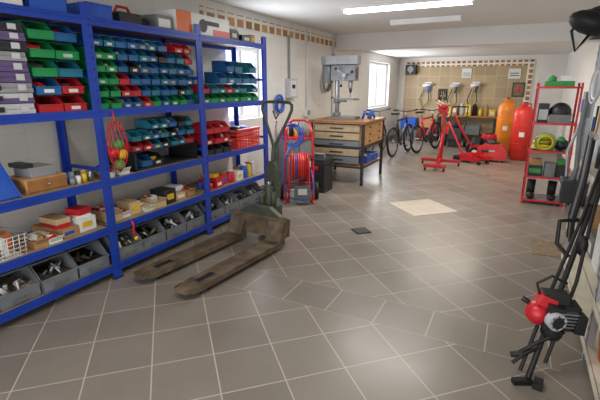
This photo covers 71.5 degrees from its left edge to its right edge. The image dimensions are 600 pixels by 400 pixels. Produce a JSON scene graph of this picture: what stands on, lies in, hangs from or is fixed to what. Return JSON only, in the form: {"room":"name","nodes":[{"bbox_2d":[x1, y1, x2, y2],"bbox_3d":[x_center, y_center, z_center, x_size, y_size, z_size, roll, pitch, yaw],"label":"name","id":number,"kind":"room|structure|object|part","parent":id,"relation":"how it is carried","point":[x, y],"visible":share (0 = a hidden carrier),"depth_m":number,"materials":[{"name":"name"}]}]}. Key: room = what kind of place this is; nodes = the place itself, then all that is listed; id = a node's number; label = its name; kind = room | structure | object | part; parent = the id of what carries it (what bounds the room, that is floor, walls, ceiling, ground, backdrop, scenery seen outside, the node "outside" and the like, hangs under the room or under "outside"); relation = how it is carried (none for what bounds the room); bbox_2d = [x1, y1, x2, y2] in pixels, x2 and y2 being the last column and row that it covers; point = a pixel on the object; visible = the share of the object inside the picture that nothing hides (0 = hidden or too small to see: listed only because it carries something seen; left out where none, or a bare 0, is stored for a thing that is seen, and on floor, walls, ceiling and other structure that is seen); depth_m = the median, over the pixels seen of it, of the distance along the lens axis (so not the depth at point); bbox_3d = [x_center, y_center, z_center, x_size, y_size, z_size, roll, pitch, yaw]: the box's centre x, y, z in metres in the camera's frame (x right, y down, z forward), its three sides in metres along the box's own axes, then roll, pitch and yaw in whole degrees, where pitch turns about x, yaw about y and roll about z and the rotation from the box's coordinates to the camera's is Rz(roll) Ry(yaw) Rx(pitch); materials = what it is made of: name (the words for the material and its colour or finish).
{"room":"garage workshop","nodes":[
{"label":"garage workshop","id":0,"kind":"room"},
{"bbox_2d":[0,0,398,236],"bbox_3d":[-0.532,-1.417,6.294,0.200,2.490,15.000,8,17,26],"label":"wall","id":1,"kind":"structure","parent":0,"point":[35,142],"depth_m":4.97,"materials":[{"name":"white paint"}]},
{"bbox_2d":[226,47,258,119],"bbox_3d":[-0.825,-1.589,5.674,0.060,0.950,0.850,8,17,26],"label":"window","id":2,"kind":"structure","parent":1,"relation":"in","point":[243,54],"depth_m":5.80,"materials":[{"name":"white glass"}]},
{"bbox_2d":[199,5,335,46],"bbox_3d":[-0.213,-2.579,6.387,0.008,0.140,4.000,8,17,26],"label":"trim","id":3,"kind":"structure","parent":1,"relation":"attached to","point":[234,19],"depth_m":5.81,"materials":[{"name":"tile"}]},
{"bbox_2d":[274,94,284,112],"bbox_3d":[-0.317,-1.478,6.396,0.082,0.288,0.276,8,17,26],"label":"coil","id":4,"kind":"object","parent":1,"relation":"attached to","point":[281,110],"visible":0.78,"depth_m":6.35,"materials":[{"name":"plastic"}]},
{"bbox_2d":[285,35,296,97],"bbox_3d":[-0.138,-2.094,6.568,0.100,0.950,0.250,8,17,26],"label":"box","id":5,"kind":"object","parent":1,"relation":"attached to","point":[290,84],"visible":1,"depth_m":6.56,"materials":[{"name":"grey plastic"}]},
{"bbox_2d":[304,29,310,116],"bbox_3d":[0.130,-2.158,7.136,0.065,1.430,0.160,8,17,26],"label":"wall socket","id":6,"kind":"object","parent":1,"relation":"attached to","point":[307,111],"visible":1,"depth_m":7.20,"materials":[{"name":"white plastic"}]},
{"bbox_2d":[323,83,331,91],"bbox_3d":[0.505,-2.215,7.854,0.092,0.358,0.358,8,17,26],"label":"cable coil","id":7,"kind":"object","parent":1,"relation":"attached to","point":[329,84],"visible":0.39,"depth_m":7.95,"materials":[{"name":"black rubber"}]},
{"bbox_2d":[260,134,394,188],"bbox_3d":[1.060,-1.028,9.401,0.012,0.090,8.400,8,17,26],"label":"baseboard","id":8,"kind":"structure","parent":1,"relation":"attached to","point":[390,136],"depth_m":10.87,"materials":[{"name":"tile"}]},
{"bbox_2d":[331,34,334,115],"bbox_3d":[0.644,-2.002,8.247,0.045,2.380,0.060,8,17,26],"label":"pipe","id":9,"kind":"object","parent":1,"relation":"attached to","point":[333,54],"visible":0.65,"depth_m":8.18,"materials":[{"name":"white plastic"}]},
{"bbox_2d":[368,61,386,107],"bbox_3d":[2.001,-3.038,11.028,0.060,1.140,1.800,8,17,26],"label":"window","id":10,"kind":"structure","parent":1,"relation":"in","point":[378,71],"depth_m":11.12,"materials":[{"name":"white glass"}]},
{"bbox_2d":[0,138,594,399],"bbox_3d":[1.518,0.079,5.739,4.700,0.100,15.200,8,17,26],"label":"floor","id":11,"kind":"structure","parent":0,"point":[424,307],"depth_m":2.94,"materials":[{"name":"tile"}]},
{"bbox_2d":[0,1,268,323],"bbox_3d":[-1.451,-0.539,3.820,0.500,2.110,3.690,8,17,26],"label":"shelving unit","id":12,"kind":"object","parent":11,"relation":"on","point":[83,23],"visible":0.58,"depth_m":3.37,"materials":[{"name":"metal"}]},
{"bbox_2d":[0,163,21,201],"bbox_3d":[-1.988,-0.140,2.712,0.250,0.270,0.160,8,17,26],"label":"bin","id":13,"kind":"object","parent":12,"relation":"on","point":[8,190],"visible":1,"depth_m":2.73,"materials":[{"name":"blue plastic"}]},
{"bbox_2d":[0,0,23,5],"bbox_3d":[-1.950,-1.259,2.575,0.368,0.120,0.250,8,17,26],"label":"tray","id":14,"kind":"object","parent":12,"relation":"on","point":[17,2],"visible":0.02,"depth_m":2.57,"materials":[{"name":"plastic"}]},
{"bbox_2d":[0,227,26,261],"bbox_3d":[-2.029,0.306,2.728,0.275,0.158,0.334,8,17,26],"label":"wire basket","id":15,"kind":"object","parent":12,"relation":"on","point":[6,250],"visible":1,"depth_m":2.76,"materials":[{"name":"white plastic"}]},
{"bbox_2d":[0,21,35,114],"bbox_3d":[-1.995,-0.798,2.533,0.335,0.553,0.519,8,17,26],"label":"cases","id":16,"kind":"object","parent":12,"relation":"on","point":[14,83],"visible":0.99,"depth_m":2.61,"materials":[{"name":"grey plastic"}]},
{"bbox_2d":[8,161,67,194],"bbox_3d":[-1.887,-0.179,2.985,0.282,0.200,0.300,8,17,26],"label":"drawer box","id":17,"kind":"object","parent":12,"relation":"on","point":[29,178],"visible":0.96,"depth_m":2.90,"materials":[{"name":"brown wood"}]},
{"bbox_2d":[4,20,86,112],"bbox_3d":[-1.769,-0.920,2.913,0.272,0.587,0.356,8,17,26],"label":"storage bins","id":18,"kind":"object","parent":12,"relation":"on","point":[44,58],"visible":0.8,"depth_m":2.88,"materials":[{"name":"plastic"}]},
{"bbox_2d":[23,0,67,12],"bbox_3d":[-1.818,-1.328,2.824,0.368,0.120,0.270,8,17,26],"label":"tray","id":19,"kind":"object","parent":12,"relation":"on","point":[55,5],"visible":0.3,"depth_m":2.76,"materials":[{"name":"plastic"}]},
{"bbox_2d":[0,239,109,312],"bbox_3d":[-1.974,0.548,3.000,0.388,0.210,1.124,8,17,26],"label":"bins","id":20,"kind":"object","parent":12,"relation":"on","point":[19,285],"visible":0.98,"depth_m":3.07,"materials":[{"name":"plastic"}]},
{"bbox_2d":[18,205,96,249],"bbox_3d":[-1.857,0.181,3.151,0.392,0.178,0.522,8,17,26],"label":"boxes","id":21,"kind":"object","parent":12,"relation":"on","point":[53,228],"visible":0.98,"depth_m":3.14,"materials":[{"name":"cardboard"}]},
{"bbox_2d":[66,169,93,184],"bbox_3d":[-1.706,-0.176,3.199,0.122,0.080,0.194,8,17,26],"label":"cans","id":22,"kind":"object","parent":12,"relation":"on","point":[78,176],"visible":0.94,"depth_m":3.18,"materials":[{"name":"grey metal"}]},
{"bbox_2d":[67,1,112,19],"bbox_3d":[-1.639,-1.416,3.165,0.368,0.110,0.220,8,17,26],"label":"tray","id":23,"kind":"object","parent":12,"relation":"on","point":[97,10],"visible":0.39,"depth_m":3.07,"materials":[{"name":"plastic"}]},
{"bbox_2d":[94,165,130,177],"bbox_3d":[-1.616,-0.253,3.486,0.338,0.076,0.216,8,17,26],"label":"tins","id":24,"kind":"object","parent":12,"relation":"on","point":[113,171],"visible":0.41,"depth_m":3.44,"materials":[{"name":"white metal"}]},
{"bbox_2d":[106,111,127,171],"bbox_3d":[-1.438,-0.456,3.277,0.144,0.483,0.164,8,17,26],"label":"bag","id":25,"kind":"object","parent":12,"relation":"on","point":[117,150],"visible":1,"depth_m":3.27,"materials":[{"name":"red fabric"}]},
{"bbox_2d":[112,5,148,25],"bbox_3d":[-1.441,-1.518,3.457,0.240,0.151,0.350,8,17,26],"label":"toolbox","id":26,"kind":"object","parent":12,"relation":"on","point":[128,17],"visible":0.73,"depth_m":3.35,"materials":[{"name":"plastic"}]},
{"bbox_2d":[73,33,194,108],"bbox_3d":[-1.371,-1.097,3.615,0.224,0.555,1.088,8,17,26],"label":"storage bins","id":27,"kind":"object","parent":12,"relation":"on","point":[146,86],"visible":0.9,"depth_m":3.50,"materials":[{"name":"plastic"}]},
{"bbox_2d":[131,220,137,239],"bbox_3d":[-1.403,0.256,3.542,0.036,0.180,0.046,8,17,26],"label":"cord","id":28,"kind":"object","parent":12,"relation":"hanging from","point":[134,234],"visible":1,"depth_m":3.53,"materials":[{"name":"red paint"}]},
{"bbox_2d":[89,184,195,221],"bbox_3d":[-1.446,-0.011,3.925,0.376,0.135,1.035,8,17,26],"label":"boxes","id":29,"kind":"object","parent":12,"relation":"on","point":[161,196],"visible":0.88,"depth_m":3.84,"materials":[{"name":"cardboard"}]},
{"bbox_2d":[97,204,204,260],"bbox_3d":[-1.427,0.264,4.030,0.383,0.210,1.124,8,17,26],"label":"bins","id":30,"kind":"object","parent":12,"relation":"on","point":[152,232],"visible":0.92,"depth_m":3.98,"materials":[{"name":"plastic"}]},
{"bbox_2d":[107,141,197,171],"bbox_3d":[-1.383,-0.441,3.985,0.340,0.174,0.840,8,17,26],"label":"bin riser","id":31,"kind":"object","parent":12,"relation":"on","point":[185,151],"visible":0.54,"depth_m":4.10,"materials":[{"name":"plastic"}]},
{"bbox_2d":[136,151,163,167],"bbox_3d":[-1.423,-0.376,3.828,0.210,0.100,0.265,8,17,26],"label":"storage bins","id":32,"kind":"object","parent":31,"relation":"on","point":[147,158],"visible":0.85,"depth_m":3.82,"materials":[{"name":"plastic"}]},
{"bbox_2d":[115,115,193,151],"bbox_3d":[-1.318,-0.628,3.852,0.223,0.255,0.760,8,17,26],"label":"storage bins","id":33,"kind":"object","parent":31,"relation":"on","point":[164,131],"visible":1,"depth_m":3.79,"materials":[{"name":"teal plastic"}]},
{"bbox_2d":[141,14,172,29],"bbox_3d":[-1.320,-1.576,3.727,0.305,0.120,0.190,8,17,26],"label":"carton","id":34,"kind":"object","parent":12,"relation":"on","point":[155,20],"visible":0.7,"depth_m":3.62,"materials":[{"name":"grey cardboard"}]},
{"bbox_2d":[145,9,229,38],"bbox_3d":[-1.096,-1.736,4.175,0.374,0.190,0.800,8,17,26],"label":"carton","id":35,"kind":"object","parent":12,"relation":"on","point":[182,20],"visible":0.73,"depth_m":3.97,"materials":[{"name":"white cardboard"}]},
{"bbox_2d":[190,120,231,155],"bbox_3d":[-0.968,-0.681,4.553,0.221,0.336,0.428,8,17,26],"label":"storage bins","id":36,"kind":"object","parent":12,"relation":"on","point":[217,137],"visible":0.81,"depth_m":4.51,"materials":[{"name":"plastic"}]},
{"bbox_2d":[189,84,257,102],"bbox_3d":[-0.832,-1.204,4.686,0.222,0.193,1.027,8,17,26],"label":"storage bins","id":37,"kind":"object","parent":12,"relation":"on","point":[214,93],"visible":0.91,"depth_m":4.59,"materials":[{"name":"plastic"}]},
{"bbox_2d":[204,61,256,83],"bbox_3d":[-0.776,-1.447,4.733,0.220,0.243,0.714,8,17,26],"label":"storage bins","id":38,"kind":"object","parent":37,"relation":"on","point":[223,72],"visible":1,"depth_m":4.63,"materials":[{"name":"plastic"}]},
{"bbox_2d":[197,161,255,190],"bbox_3d":[-0.893,-0.319,4.967,0.335,0.177,1.002,8,17,26],"label":"boxes","id":39,"kind":"object","parent":12,"relation":"on","point":[217,180],"visible":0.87,"depth_m":4.87,"materials":[{"name":"red paint"}]},
{"bbox_2d":[194,182,263,220],"bbox_3d":[-0.884,-0.020,5.061,0.387,0.210,1.124,8,17,26],"label":"bins","id":40,"kind":"object","parent":12,"relation":"on","point":[222,204],"visible":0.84,"depth_m":5.01,"materials":[{"name":"plastic"}]},
{"bbox_2d":[229,28,254,42],"bbox_3d":[-0.770,-1.872,4.774,0.306,0.135,0.493,8,17,26],"label":"boxes","id":41,"kind":"object","parent":12,"relation":"on","point":[234,34],"visible":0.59,"depth_m":4.71,"materials":[{"name":"cardboard"}]},
{"bbox_2d":[226,126,259,148],"bbox_3d":[-0.750,-0.784,5.087,0.320,0.250,0.480,8,17,26],"label":"plastic crate","id":42,"kind":"object","parent":12,"relation":"on","point":[236,133],"visible":0.82,"depth_m":4.98,"materials":[{"name":"red plastic"}]},
{"bbox_2d":[133,100,292,294],"bbox_3d":[-0.658,-0.147,3.724,0.666,1.406,1.646,9,18,31],"label":"jack","id":43,"kind":"object","parent":11,"relation":"on","point":[265,218],"visible":1,"depth_m":4.04,"materials":[{"name":"metal"}]},
{"bbox_2d":[280,119,318,203],"bbox_3d":[-0.010,-0.516,5.627,0.550,1.106,0.510,0,15,-1],"label":"trolley","id":44,"kind":"object","parent":11,"relation":"on","point":[301,163],"visible":0.94,"depth_m":5.58,"materials":[{"name":"red metal"}]},
{"bbox_2d":[278,121,311,188],"bbox_3d":[-0.060,-0.736,6.552,0.380,1.040,0.450,8,17,26],"label":"cables","id":45,"kind":"object","parent":44,"relation":"on","point":[305,146],"visible":0.49,"depth_m":6.40,"materials":[{"name":"plastic"}]},
{"bbox_2d":[303,153,333,192],"bbox_3d":[0.275,-0.431,6.324,0.370,0.572,0.342,8,17,26],"label":"trash can","id":46,"kind":"object","parent":11,"relation":"on","point":[323,165],"visible":0.55,"depth_m":6.18,"materials":[{"name":"plastic"}]},
{"bbox_2d":[308,116,385,185],"bbox_3d":[0.824,-0.893,7.177,0.970,1.010,1.144,8,17,26],"label":"workbench","id":47,"kind":"object","parent":11,"relation":"on","point":[339,139],"visible":0.9,"depth_m":6.67,"materials":[{"name":"wood"}]},
{"bbox_2d":[321,55,360,119],"bbox_3d":[0.657,-1.831,6.819,0.660,0.990,0.342,8,17,26],"label":"press","id":48,"kind":"object","parent":47,"relation":"on","point":[337,69],"visible":1,"depth_m":6.72,"materials":[{"name":"metal"}]},
{"bbox_2d":[358,150,377,162],"bbox_3d":[1.109,-0.761,7.179,0.308,0.145,0.600,8,17,26],"label":"storage boxes","id":49,"kind":"object","parent":47,"relation":"on","point":[369,156],"visible":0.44,"depth_m":7.12,"materials":[{"name":"plastic"}]},
{"bbox_2d":[362,109,374,118],"bbox_3d":[1.177,-1.459,7.067,0.185,0.168,0.340,8,17,26],"label":"bottle","id":50,"kind":"object","parent":47,"relation":"on","point":[371,113],"visible":0.94,"depth_m":6.96,"materials":[{"name":"blue plastic"}]},
{"bbox_2d":[351,227,370,233],"bbox_3d":[0.672,0.337,4.592,0.170,0.011,0.170,-5,16,-16],"label":"floor drain","id":51,"kind":"object","parent":11,"relation":"on","point":[363,230],"visible":1,"depth_m":4.58,"materials":[{"name":"metal"}]},
{"bbox_2d":[364,108,390,150],"bbox_3d":[1.817,-1.622,9.777,0.571,1.043,1.643,3,16,10],"label":"bicycle","id":52,"kind":"object","parent":11,"relation":"on","point":[385,135],"visible":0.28,"depth_m":10.03,"materials":[{"name":"black metal"}]},
{"bbox_2d":[386,109,417,156],"bbox_3d":[2.336,-1.576,9.626,0.591,1.035,1.703,8,17,26],"label":"bicycle","id":53,"kind":"object","parent":11,"relation":"on","point":[398,138],"visible":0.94,"depth_m":9.48,"materials":[{"name":"black metal"}]},
{"bbox_2d":[399,117,435,141],"bbox_3d":[3.449,-2.076,12.186,0.978,0.630,0.450,8,17,26],"label":"stacked crates","id":54,"kind":"object","parent":11,"relation":"on","point":[413,121],"visible":0.59,"depth_m":12.02,"materials":[{"name":"plastic"}]},
{"bbox_2d":[389,199,457,215],"bbox_3d":[1.610,0.092,5.496,0.640,0.003,0.640,-5,16,-17],"label":"floor mat","id":55,"kind":"object","parent":11,"relation":"on","point":[424,206],"depth_m":5.47,"materials":[{"name":"beige fabric"}]},
{"bbox_2d":[410,109,440,152],"bbox_3d":[3.099,-1.717,10.121,0.576,1.043,1.661,8,17,26],"label":"bicycle","id":56,"kind":"object","parent":11,"relation":"on","point":[423,136],"visible":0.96,"depth_m":10.05,"materials":[{"name":"red metal"}]},
{"bbox_2d":[421,100,460,171],"bbox_3d":[2.705,-1.259,8.015,0.760,1.271,0.882,8,17,26],"label":"stand","id":57,"kind":"object","parent":11,"relation":"on","point":[443,109],"visible":1,"depth_m":8.15,"materials":[{"name":"red paint"}]},
{"bbox_2d":[444,106,468,147],"bbox_3d":[4.106,-1.925,10.913,0.550,1.016,0.685,8,17,26],"label":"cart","id":58,"kind":"object","parent":11,"relation":"on","point":[452,142],"visible":0.73,"depth_m":10.74,"materials":[{"name":"black metal"}]},
{"bbox_2d":[435,115,496,140],"bbox_3d":[4.663,-2.009,11.738,1.550,0.740,0.450,8,17,26],"label":"workbench","id":59,"kind":"object","parent":11,"relation":"on","point":[438,116],"visible":0.52,"depth_m":11.53,"materials":[{"name":"brown wood"}]},
{"bbox_2d":[441,124,480,134],"bbox_3d":[4.548,-2.001,11.783,1.008,0.260,0.320,8,17,26],"label":"crate","id":60,"kind":"object","parent":59,"relation":"on","point":[470,129],"visible":0.43,"depth_m":11.54,"materials":[{"name":"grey plastic"}]},
{"bbox_2d":[439,104,495,115],"bbox_3d":[4.652,-2.515,11.584,1.442,0.317,0.284,8,17,26],"label":"clutter","id":61,"kind":"object","parent":59,"relation":"on","point":[492,112],"visible":0.78,"depth_m":11.46,"materials":[{"name":"plastic"}]},
{"bbox_2d":[446,115,488,164],"bbox_3d":[3.436,-1.310,8.723,0.362,0.993,1.130,-10,18,-32],"label":"jack","id":62,"kind":"object","parent":11,"relation":"on","point":[471,156],"visible":0.9,"depth_m":8.60,"materials":[{"name":"red paint"}]},
{"bbox_2d":[454,115,496,152],"bbox_3d":[4.018,-1.438,9.370,1.116,0.896,0.660,4,16,14],"label":"jack","id":63,"kind":"object","parent":11,"relation":"on","point":[476,142],"depth_m":9.25,"materials":[{"name":"red paint"}]},
{"bbox_2d":[477,142,506,162],"bbox_3d":[4.035,-1.024,8.755,0.560,0.424,0.250,8,17,26],"label":"tool chest","id":64,"kind":"object","parent":11,"relation":"on","point":[497,151],"visible":0.68,"depth_m":8.64,"materials":[{"name":"paint"}]},
{"bbox_2d":[495,98,516,152],"bbox_3d":[4.884,-1.780,9.909,0.412,1.269,0.412,8,17,26],"label":"gas cylinder","id":65,"kind":"object","parent":11,"relation":"on","point":[506,110],"visible":0.84,"depth_m":9.75,"materials":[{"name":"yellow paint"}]},
{"bbox_2d":[508,102,532,160],"bbox_3d":[4.719,-1.460,8.861,0.412,1.209,0.412,8,17,26],"label":"gas cylinder","id":66,"kind":"object","parent":11,"relation":"on","point":[522,117],"visible":0.9,"depth_m":8.73,"materials":[{"name":"metal"}]},
{"bbox_2d":[532,239,562,257],"bbox_3d":[2.455,0.475,4.101,0.300,0.005,0.450,8,17,26],"label":"floor mat","id":67,"kind":"object","parent":11,"relation":"on","point":[539,247],"visible":0.64,"depth_m":4.09,"materials":[{"name":"beige fabric"}]},
{"bbox_2d":[521,83,583,207],"bbox_3d":[3.318,-0.736,5.535,0.496,1.580,0.378,8,17,26],"label":"shelf rack","id":68,"kind":"object","parent":11,"relation":"on","point":[537,197],"visible":0.78,"depth_m":5.45,"materials":[{"name":"metal"}]},
{"bbox_2d":[525,178,557,199],"bbox_3d":[3.279,-0.141,5.664,0.360,0.242,0.255,8,17,26],"label":"rubber boots","id":69,"kind":"object","parent":68,"relation":"on","point":[551,188],"visible":1,"depth_m":5.65,"materials":[{"name":"black rubber"}]},
{"bbox_2d":[531,133,555,150],"bbox_3d":[3.231,-0.778,5.535,0.282,0.247,0.295,8,17,26],"label":"garden hose","id":70,"kind":"object","parent":68,"relation":"on","point":[545,141],"visible":1,"depth_m":5.45,"materials":[{"name":"yellow plastic"}]},
{"bbox_2d":[527,157,564,177],"bbox_3d":[3.312,-0.449,5.602,0.430,0.230,0.255,8,17,26],"label":"boxes","id":71,"kind":"object","parent":68,"relation":"on","point":[535,166],"visible":0.94,"depth_m":5.53,"materials":[{"name":"plastic"}]},
{"bbox_2d":[536,102,571,123],"bbox_3d":[3.310,-1.137,5.407,0.392,0.256,0.292,8,17,26],"label":"helmet","id":72,"kind":"object","parent":68,"relation":"on","point":[561,112],"visible":1,"depth_m":5.31,"materials":[{"name":"plastic"}]},
{"bbox_2d":[544,75,574,85],"bbox_3d":[3.309,-1.518,5.313,0.320,0.135,0.250,8,17,26],"label":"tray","id":73,"kind":"object","parent":68,"relation":"on","point":[564,80],"visible":0.96,"depth_m":5.22,"materials":[{"name":"plastic"}]},
{"bbox_2d":[554,137,568,150],"bbox_3d":[3.422,-0.743,5.460,0.180,0.188,0.240,8,17,26],"label":"helmet","id":74,"kind":"object","parent":68,"relation":"on","point":[562,143],"visible":0.94,"depth_m":5.38,"materials":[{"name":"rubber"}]},
{"bbox_2d":[510,167,599,391],"bbox_3d":[1.476,0.397,2.350,0.320,1.084,0.838,11,19,35],"label":"brushcutter","id":75,"kind":"object","parent":11,"relation":"on","point":[555,310],"visible":1,"depth_m":2.26,"materials":[{"name":"black plastic"}]},
{"bbox_2d":[560,41,599,399],"bbox_3d":[1.843,-0.058,2.095,0.524,2.100,3.140,8,17,26],"label":"storage rack","id":76,"kind":"object","parent":11,"relation":"on","point":[587,292],"depth_m":2.79,"materials":[{"name":"metal"}]},
{"bbox_2d":[557,95,588,203],"bbox_3d":[2.247,-0.436,3.425,0.120,0.882,0.332,8,17,26],"label":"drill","id":77,"kind":"object","parent":76,"relation":"hanging from","point":[567,184],"visible":0.9,"depth_m":3.38,"materials":[{"name":"plastic"}]},
{"bbox_2d":[566,131,598,245],"bbox_3d":[2.062,-0.077,3.072,0.073,0.824,0.313,8,17,26],"label":"hoses","id":78,"kind":"object","parent":76,"relation":"hanging from","point":[592,137],"visible":0.88,"depth_m":3.00,"materials":[{"name":"black rubber"}]},
{"bbox_2d":[568,6,599,51],"bbox_3d":[2.336,-1.315,3.194,0.510,0.361,0.470,8,17,26],"label":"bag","id":79,"kind":"object","parent":76,"relation":"on","point":[586,22],"visible":1,"depth_m":3.09,"materials":[{"name":"leather"}]},
{"bbox_2d":[579,205,599,277],"bbox_3d":[2.189,0.266,2.898,0.272,0.287,1.240,8,17,26],"label":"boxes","id":80,"kind":"object","parent":76,"relation":"in","point":[593,251],"visible":0.44,"depth_m":2.89,"materials":[{"name":"cardboard"}]},
{"bbox_3d":[2.223,-0.814,3.165,0.064,0.387,0.500,7,17,24],"label":"coil of white cable","id":81,"kind":"part","parent":76,"relation":"part of","materials":[{"name":"white plastic"}]},
{"bbox_2d":[591,139,599,168],"bbox_3d":[2.082,-0.255,2.729,0.120,0.243,1.320,8,17,26],"label":"cans","id":82,"kind":"object","parent":76,"relation":"in","point":[595,161],"visible":0.82,"depth_m":3.21,"materials":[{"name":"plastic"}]},
{"bbox_2d":[598,331,599,361],"bbox_3d":[1.728,0.783,2.213,0.260,0.215,0.260,8,17,26],"label":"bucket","id":83,"kind":"object","parent":76,"relation":"on","point":[599,331],"visible":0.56,"depth_m":2.26,"materials":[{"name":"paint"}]},
{"bbox_2d":[210,0,599,34],"bbox_3d":[1.518,-2.418,5.051,4.700,0.100,15.200,8,17,26],"label":"ceiling","id":84,"kind":"structure","parent":0,"point":[322,15],"depth_m":5.59,"materials":[{"name":"paint"}]},
{"bbox_2d":[341,0,476,14],"bbox_3d":[1.248,-2.298,4.935,1.550,0.070,0.200,8,17,26],"label":"lamp","id":85,"kind":"object","parent":84,"relation":"attached to","point":[415,4],"visible":1,"depth_m":4.88,"materials":[{"name":"white paint"}]},
{"bbox_2d":[390,15,461,25],"bbox_3d":[1.830,-2.616,6.089,1.000,0.070,0.160,8,17,26],"label":"lamp","id":86,"kind":"object","parent":84,"relation":"attached to","point":[457,18],"visible":1,"depth_m":6.03,"materials":[{"name":"white paint"}]},
{"bbox_2d":[335,22,599,57],"bbox_3d":[3.742,-3.394,9.311,4.300,0.280,5.000,8,17,26],"label":"beam","id":87,"kind":"structure","parent":84,"relation":"attached to","point":[555,37],"depth_m":7.46,"materials":[{"name":"paint"}]},
{"bbox_2d":[395,54,568,143],"bbox_3d":[4.923,-2.944,11.837,4.700,2.490,0.200,8,17,26],"label":"wall","id":88,"kind":"structure","parent":0,"point":[546,65],"depth_m":11.03,"materials":[{"name":"white paint"}]},
{"bbox_2d":[405,65,416,74],"bbox_3d":[3.260,-3.815,12.211,0.300,0.270,0.215,8,17,26],"label":"wall speaker","id":89,"kind":"object","parent":88,"relation":"attached to","point":[410,69],"visible":1,"depth_m":12.13,"materials":[{"name":"black plastic"}]},
{"bbox_2d":[419,82,434,107],"bbox_3d":[3.722,-3.071,12.226,0.414,0.752,0.137,8,17,26],"label":"tool","id":90,"kind":"object","parent":88,"relation":"hanging from","point":[428,85],"visible":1,"depth_m":12.15,"materials":[{"name":"white plastic"}]},
{"bbox_2d":[438,89,446,100],"bbox_3d":[4.122,-3.038,12.066,0.250,0.350,0.050,8,17,26],"label":"tool rack","id":91,"kind":"object","parent":88,"relation":"attached to","point":[442,93],"visible":0.9,"depth_m":12.06,"materials":[{"name":"plastic"}]},
{"bbox_2d":[447,83,463,104],"bbox_3d":[4.417,-2.958,11.890,0.414,0.752,0.137,8,17,26],"label":"tool","id":92,"kind":"object","parent":88,"relation":"hanging from","point":[453,85],"visible":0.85,"depth_m":11.81,"materials":[{"name":"white plastic"}]},
{"bbox_2d":[402,65,527,140],"bbox_3d":[4.572,-2.753,11.953,3.220,2.060,0.010,8,17,26],"label":"wall panel","id":93,"kind":"object","parent":88,"relation":"attached to","point":[497,87],"depth_m":11.83,"materials":[{"name":"beige tile"}]},
{"bbox_2d":[462,68,471,77],"bbox_3d":[4.665,-3.549,11.660,0.250,0.250,0.012,8,17,26],"label":"notice","id":94,"kind":"object","parent":88,"relation":"attached to","point":[466,73],"visible":1,"depth_m":11.65,"materials":[{"name":"paper"}]},
{"bbox_2d":[405,59,534,105],"bbox_3d":[4.636,-2.810,11.897,3.370,2.200,0.019,8,17,26],"label":"trim","id":95,"kind":"structure","parent":88,"relation":"attached to","point":[531,62],"depth_m":11.28,"materials":[{"name":"tile"}]},
{"bbox_2d":[467,82,483,106],"bbox_3d":[4.889,-2.913,11.652,0.414,0.752,0.137,8,17,26],"label":"tool","id":96,"kind":"object","parent":88,"relation":"hanging from","point":[476,85],"visible":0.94,"depth_m":11.57,"materials":[{"name":"white plastic"}]},
{"bbox_2d":[508,68,521,78],"bbox_3d":[5.739,-3.380,11.140,0.300,0.260,0.012,8,17,26],"label":"notice","id":97,"kind":"object","parent":88,"relation":"attached to","point":[515,73],"visible":1,"depth_m":11.13,"materials":[{"name":"paper"}]},
{"bbox_2d":[511,82,525,96],"bbox_3d":[5.860,-2.961,11.182,0.300,0.370,0.026,8,17,26],"label":"framed picture","id":98,"kind":"object","parent":88,"relation":"attached to","point":[518,89],"visible":1,"depth_m":11.18,"materials":[{"name":"plastic"}]},
{"bbox_2d":[555,41,599,204],"bbox_3d":[3.477,-0.875,4.324,0.200,2.490,15.000,8,17,26],"label":"wall","id":99,"kind":"structure","parent":0,"point":[581,63],"depth_m":7.89,"materials":[{"name":"white paint"}]},
{"bbox_2d":[559,154,587,202],"bbox_3d":[4.813,-0.476,7.395,0.012,0.090,8.700,8,17,26],"label":"baseboard","id":100,"kind":"structure","parent":99,"relation":"attached to","point":[560,155],"depth_m":7.56,"materials":[{"name":"tile"}]}
]}

